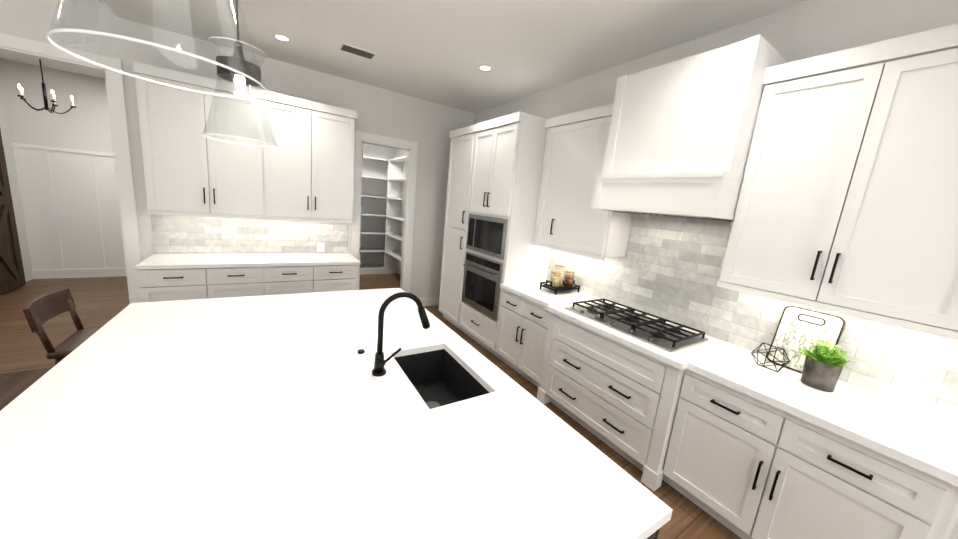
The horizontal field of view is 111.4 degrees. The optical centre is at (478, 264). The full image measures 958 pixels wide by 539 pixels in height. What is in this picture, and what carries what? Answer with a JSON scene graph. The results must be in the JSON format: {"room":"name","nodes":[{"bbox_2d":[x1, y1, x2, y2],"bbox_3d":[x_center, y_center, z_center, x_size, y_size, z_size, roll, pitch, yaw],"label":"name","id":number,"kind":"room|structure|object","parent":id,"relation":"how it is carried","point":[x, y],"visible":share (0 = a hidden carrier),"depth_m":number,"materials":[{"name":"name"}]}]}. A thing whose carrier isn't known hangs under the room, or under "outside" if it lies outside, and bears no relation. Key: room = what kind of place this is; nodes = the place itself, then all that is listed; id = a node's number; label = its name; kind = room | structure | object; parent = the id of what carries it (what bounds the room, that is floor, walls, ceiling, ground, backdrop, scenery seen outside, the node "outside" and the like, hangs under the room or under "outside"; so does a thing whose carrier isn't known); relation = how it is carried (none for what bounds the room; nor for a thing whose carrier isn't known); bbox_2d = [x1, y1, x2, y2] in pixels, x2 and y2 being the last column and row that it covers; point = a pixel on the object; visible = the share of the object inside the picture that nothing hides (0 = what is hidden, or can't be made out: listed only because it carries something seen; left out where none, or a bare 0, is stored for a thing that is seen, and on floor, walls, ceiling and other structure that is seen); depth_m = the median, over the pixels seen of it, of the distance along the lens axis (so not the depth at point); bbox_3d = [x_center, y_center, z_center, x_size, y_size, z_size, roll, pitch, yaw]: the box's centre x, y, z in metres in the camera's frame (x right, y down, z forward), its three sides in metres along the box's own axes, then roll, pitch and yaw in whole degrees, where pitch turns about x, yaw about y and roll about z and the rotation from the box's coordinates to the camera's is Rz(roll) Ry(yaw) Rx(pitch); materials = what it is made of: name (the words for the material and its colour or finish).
{"room":"kitchen","nodes":[
{"label":"kitchen","id":0,"kind":"room"},
{"bbox_2d":[0,70,32,281],"bbox_3d":[-6.001,-1.028,3.601,0.100,3.100,2.930,-2,12,-33],"label":"wall","id":1,"kind":"structure","parent":0,"point":[5,122],"depth_m":4.66,"materials":[{"name":"white paint"}]},
{"bbox_2d":[0,51,104,78],"bbox_3d":[-4.686,-2.617,4.071,2.890,0.080,2.930,-2,12,-33],"label":"ceiling","id":2,"kind":"structure","parent":0,"point":[45,63],"depth_m":4.56,"materials":[{"name":"white paint"}]},
{"bbox_2d":[17,59,75,113],"bbox_3d":[-5.504,-2.307,4.143,0.464,0.701,0.448,-2,12,-33],"label":"chandelier","id":3,"kind":"object","parent":2,"relation":"hanging from","point":[53,100],"visible":0.98,"depth_m":4.13,"materials":[{"name":"black metal"}]},
{"bbox_2d":[0,58,112,153],"bbox_3d":[-5.594,-1.345,5.516,2.640,3.100,0.100,-2,12,-33],"label":"wall","id":4,"kind":"structure","parent":0,"point":[84,124],"depth_m":4.83,"materials":[{"name":"white paint"}]},
{"bbox_2d":[11,142,126,278],"bbox_3d":[-5.604,-0.793,5.565,2.690,2.000,0.030,-2,12,-33],"label":"wainscoting","id":5,"kind":"structure","parent":4,"relation":"attached to","point":[70,206],"depth_m":5.08,"materials":[{"name":"white wood"}]},
{"bbox_2d":[0,0,473,297],"bbox_3d":[-4.501,-3.425,2.133,10.750,8.600,0.120,-2,12,-33],"label":"wall","id":6,"kind":"structure","parent":0,"point":[427,126],"depth_m":3.92,"materials":[{"name":"white paint"}]},
{"bbox_2d":[133,61,272,216],"bbox_3d":[-2.838,-1.225,3.485,1.021,1.340,0.330,-2,12,-33],"label":"upper cabinet","id":7,"kind":"object","parent":6,"relation":"attached to","point":[186,171],"depth_m":3.31,"materials":[{"name":"white wood"}]},
{"bbox_2d":[0,33,438,306],"bbox_3d":[-4.760,-0.574,2.653,10.750,2.780,0.138,-2,12,-33],"label":"door frame","id":8,"kind":"structure","parent":6,"relation":"attached to","point":[115,97],"depth_m":3.36,"materials":[{"name":"white wood"}]},
{"bbox_2d":[269,92,356,220],"bbox_3d":[-2.079,-1.246,3.977,1.021,1.340,0.330,-2,12,-33],"label":"upper cabinet","id":9,"kind":"object","parent":6,"relation":"attached to","point":[312,161],"depth_m":3.86,"materials":[{"name":"white wood"}]},
{"bbox_2d":[359,143,362,282],"bbox_3d":[-1.882,-0.574,5.041,0.095,2.411,0.712,-2,12,-33],"label":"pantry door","id":10,"kind":"structure","parent":6,"relation":"in","point":[361,203],"depth_m":4.68,"materials":[{"name":"white wood"}]},
{"bbox_2d":[0,274,741,538],"bbox_3d":[-3.322,1.108,2.115,12.500,0.060,14.000,-2,12,-33],"label":"floor","id":11,"kind":"structure","parent":0,"point":[100,301],"depth_m":3.49,"materials":[{"name":"brown wood"}]},
{"bbox_2d":[0,367,52,410],"bbox_3d":[-2.281,0.787,1.620,0.496,0.942,0.468,-2,12,-33],"label":"bar stool","id":12,"kind":"object","parent":11,"relation":"on","point":[13,385],"visible":0.02,"depth_m":1.63,"materials":[{"name":"brown wood"}]},
{"bbox_2d":[22,288,102,364],"bbox_3d":[-2.513,0.659,2.193,0.496,0.942,0.468,-2,12,-33],"label":"bar stool","id":13,"kind":"object","parent":11,"relation":"on","point":[40,311],"visible":0.44,"depth_m":2.02,"materials":[{"name":"brown wood"}]},
{"bbox_2d":[136,269,216,302],"bbox_3d":[-3.138,0.395,3.509,0.557,0.865,0.620,-2,12,-33],"label":"base cabinet","id":14,"kind":"object","parent":11,"relation":"on","point":[155,285],"depth_m":3.20,"materials":[{"name":"white wood"}]},
{"bbox_2d":[135,253,360,268],"bbox_3d":[-2.487,-0.060,3.812,2.000,0.035,0.640,-2,12,-33],"label":"countertop","id":15,"kind":"structure","parent":14,"relation":"on","point":[159,260],"depth_m":3.61,"materials":[{"name":"white stone"}]},
{"bbox_2d":[217,265,272,297],"bbox_3d":[-2.750,0.384,3.760,0.606,0.865,0.620,-2,12,-33],"label":"base cabinet","id":16,"kind":"object","parent":11,"relation":"on","point":[230,282],"depth_m":3.50,"materials":[{"name":"white wood"}]},
{"bbox_2d":[273,265,320,294],"bbox_3d":[-2.341,0.373,4.026,0.606,0.865,0.620,-2,12,-33],"label":"base cabinet","id":17,"kind":"object","parent":11,"relation":"on","point":[287,279],"depth_m":3.76,"materials":[{"name":"white wood"}]},
{"bbox_2d":[321,265,357,291],"bbox_3d":[-1.946,0.362,4.282,0.571,0.865,0.620,-2,12,-33],"label":"base cabinet","id":18,"kind":"object","parent":11,"relation":"on","point":[333,277],"depth_m":4.01,"materials":[{"name":"white wood"}]},
{"bbox_2d":[12,288,672,538],"bbox_3d":[-0.743,0.945,1.693,1.506,0.880,2.468,-1,12,-32],"label":"kitchen island","id":19,"kind":"object","parent":11,"relation":"on","point":[392,413],"depth_m":1.06,"materials":[{"name":"stone"}]},
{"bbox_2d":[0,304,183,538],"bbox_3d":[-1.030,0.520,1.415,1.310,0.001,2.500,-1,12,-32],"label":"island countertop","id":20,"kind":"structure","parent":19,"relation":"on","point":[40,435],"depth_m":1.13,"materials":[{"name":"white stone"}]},
{"bbox_2d":[357,292,430,376],"bbox_3d":[-0.418,0.301,1.635,0.286,0.392,0.338,-1,12,-32],"label":"faucet","id":21,"kind":"object","parent":19,"relation":"on","point":[379,361],"depth_m":1.57,"materials":[{"name":"black metal"}]},
{"bbox_2d":[388,344,499,415],"bbox_3d":[-0.209,0.649,1.647,0.349,0.212,0.564,-1,12,-32],"label":"sink","id":22,"kind":"object","parent":19,"relation":"in","point":[440,381],"depth_m":1.81,"materials":[{"name":"black stone"}]},
{"bbox_2d":[360,156,386,274],"bbox_3d":[-2.874,-1.040,6.901,1.650,2.492,0.467,-2,12,-33],"label":"pantry shelving","id":23,"kind":"object","parent":11,"relation":"on","point":[364,269],"depth_m":7.22,"materials":[{"name":"white wood"}]},
{"bbox_2d":[383,156,405,273],"bbox_3d":[-1.487,-0.861,6.627,0.317,2.492,2.477,-2,12,-33],"label":"pantry shelving","id":24,"kind":"object","parent":11,"relation":"on","point":[391,233],"depth_m":7.18,"materials":[{"name":"white wood"}]},
{"bbox_2d":[438,125,473,327],"bbox_3d":[-0.050,-0.457,4.645,0.682,2.680,0.635,-2,12,-33],"label":"tall cabinet","id":25,"kind":"object","parent":11,"relation":"on","point":[459,158],"depth_m":4.46,"materials":[{"name":"white wood"}]},
{"bbox_2d":[458,111,553,353],"bbox_3d":[0.352,-0.306,4.032,0.682,2.680,0.863,-2,12,-33],"label":"tall cabinet","id":26,"kind":"object","parent":11,"relation":"on","point":[506,151],"depth_m":3.69,"materials":[{"name":"white wood"}]},
{"bbox_2d":[494,291,541,383],"bbox_3d":[0.712,0.743,3.525,0.678,0.875,0.772,-2,12,-33],"label":"base cabinet","id":27,"kind":"object","parent":11,"relation":"on","point":[519,320],"depth_m":3.37,"materials":[{"name":"white wood"}]},
{"bbox_2d":[534,307,697,490],"bbox_3d":[1.202,0.935,2.729,0.729,0.875,1.246,-2,12,-33],"label":"base cabinet","id":28,"kind":"object","parent":11,"relation":"on","point":[637,405],"depth_m":2.36,"materials":[{"name":"white wood"}]},
{"bbox_2d":[673,375,957,538],"bbox_3d":[1.794,1.149,1.873,0.678,0.875,0.989,-2,12,-33],"label":"base cabinet","id":29,"kind":"object","parent":11,"relation":"on","point":[761,471],"depth_m":1.63,"materials":[{"name":"white wood"}]},
{"bbox_2d":[498,279,957,486],"bbox_3d":[1.293,0.512,2.535,0.768,0.040,2.925,-2,12,-33],"label":"countertop","id":30,"kind":"structure","parent":29,"relation":"on","point":[921,438],"depth_m":1.70,"materials":[{"name":"white stone"}]},
{"bbox_2d":[540,263,579,294],"bbox_3d":[0.874,0.139,3.454,0.352,0.282,0.232,-2,12,-33],"label":"tray","id":31,"kind":"object","parent":30,"relation":"on","point":[556,282],"visible":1,"depth_m":3.44,"materials":[{"name":"black metal"}]},
{"bbox_2d":[565,298,707,351],"bbox_3d":[1.220,0.439,2.619,0.530,0.058,0.910,-2,12,-33],"label":"cooktop","id":32,"kind":"object","parent":30,"relation":"in","point":[660,332],"visible":1,"depth_m":2.50,"materials":[{"name":"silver metal"}]},
{"bbox_2d":[751,342,789,371],"bbox_3d":[1.772,0.560,1.985,0.161,0.149,0.162,-2,12,-33],"label":"orb","id":33,"kind":"object","parent":30,"relation":"on","point":[773,361],"visible":1,"depth_m":1.98,"materials":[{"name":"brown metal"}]},
{"bbox_2d":[767,306,844,372],"bbox_3d":[1.996,0.465,2.005,0.134,0.371,0.270,-2,12,-33],"label":"cutting board","id":34,"kind":"object","parent":30,"relation":"on","point":[797,328],"visible":0.73,"depth_m":2.01,"materials":[{"name":"grey"}]},
{"bbox_2d":[798,339,856,391],"bbox_3d":[1.894,0.556,1.800,0.209,0.248,0.231,-2,12,-33],"label":"plant pot","id":35,"kind":"object","parent":30,"relation":"on","point":[822,368],"visible":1,"depth_m":1.78,"materials":[{"name":"concrete"}]},
{"bbox_2d":[360,143,394,264],"bbox_3d":[-2.867,-1.325,7.185,1.950,2.950,0.100,-2,12,-33],"label":"wall","id":36,"kind":"structure","parent":0,"point":[373,187],"depth_m":7.43,"materials":[{"name":"white paint"}]},
{"bbox_2d":[395,149,406,274],"bbox_3d":[-1.249,-1.075,6.640,0.100,2.950,2.830,-2,12,-33],"label":"wall","id":37,"kind":"structure","parent":0,"point":[398,152],"depth_m":7.22,"materials":[{"name":"white paint"}]},
{"bbox_2d":[98,0,808,112],"bbox_3d":[-1.417,-3.339,-1.013,12.500,3.829,8.620,-2,12,-33],"label":"ceiling","id":38,"kind":"structure","parent":0,"point":[438,51],"depth_m":2.86,"materials":[{"name":"white paint"}]},
{"bbox_2d":[47,0,266,97],"bbox_3d":[-0.710,-1.048,0.715,0.389,1.156,0.389,-2,12,-33],"label":"pendant light","id":39,"kind":"object","parent":38,"relation":"hanging from","point":[81,30],"visible":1,"depth_m":0.81,"materials":[{"name":"clear glass"}]},
{"bbox_2d":[202,0,277,146],"bbox_3d":[-1.448,-1.349,1.970,0.389,1.156,0.389,-2,12,-33],"label":"pendant light","id":40,"kind":"object","parent":38,"relation":"hanging from","point":[241,81],"visible":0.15,"depth_m":1.98,"materials":[{"name":"clear glass"}]},
{"bbox_2d":[273,34,290,41],"bbox_3d":[-1.904,-2.200,3.171,0.149,0.005,0.149,9,11,17],"label":"recessed light","id":41,"kind":"object","parent":38,"relation":"in","point":[281,37],"depth_m":3.17,"materials":[{"name":"white plastic"}]},
{"bbox_2d":[338,42,376,59],"bbox_3d":[-1.225,-2.162,3.320,0.340,0.010,0.180,-2,12,-33],"label":"ceiling vent","id":42,"kind":"object","parent":38,"relation":"in","point":[348,48],"visible":0.96,"depth_m":3.30,"materials":[{"name":"white metal"}]},
{"bbox_2d":[478,65,491,70],"bbox_3d":[0.073,-2.066,3.437,0.149,0.005,0.149,9,11,17],"label":"recessed light","id":43,"kind":"object","parent":38,"relation":"in","point":[482,67],"depth_m":3.43,"materials":[{"name":"white plastic"}]},
{"bbox_2d":[474,0,957,538],"bbox_3d":[2.093,-0.027,2.100,0.120,3.150,8.620,-2,12,-33],"label":"wall","id":44,"kind":"structure","parent":0,"point":[810,28],"depth_m":2.07,"materials":[{"name":"white paint"}]},
{"bbox_2d":[530,105,633,258],"bbox_3d":[1.050,-0.803,3.258,0.328,1.300,0.950,-2,12,-33],"label":"upper cabinet","id":45,"kind":"object","parent":44,"relation":"attached to","point":[564,218],"depth_m":3.15,"materials":[{"name":"white wood"}]},
{"bbox_2d":[590,34,789,221],"bbox_3d":[1.462,-0.889,2.384,0.583,0.980,0.890,-2,12,-33],"label":"range hood","id":46,"kind":"object","parent":44,"relation":"attached to","point":[732,201],"depth_m":2.13,"materials":[{"name":"white wood"}]},
{"bbox_2d":[714,23,957,330],"bbox_3d":[2.048,-0.429,1.735,0.328,1.300,0.988,-2,12,-33],"label":"upper cabinet","id":47,"kind":"object","parent":44,"relation":"attached to","point":[848,197],"depth_m":1.65,"materials":[{"name":"white wood"}]},
{"bbox_2d":[934,271,957,334],"bbox_3d":[2.390,-0.300,1.213,0.328,1.300,0.518,-2,12,-33],"label":"upper cabinet","id":48,"kind":"object","parent":44,"relation":"attached to","point":[947,324],"depth_m":1.43,"materials":[{"name":"white wood"}]},
{"bbox_3d":[-5.887,-1.932,3.520,0.045,0.320,1.880,-2,12,-33],"label":"barn door rail","id":49,"kind":"object","parent":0,"visible":0},
{"bbox_2d":[0,130,25,294],"bbox_3d":[-6.193,-0.803,4.110,0.050,2.400,0.920,-2,12,-33],"label":"barn door","id":50,"kind":"structure","parent":49,"relation":"hanging from","point":[12,276],"depth_m":4.42,"materials":[{"name":"brown wood"}]}
]}

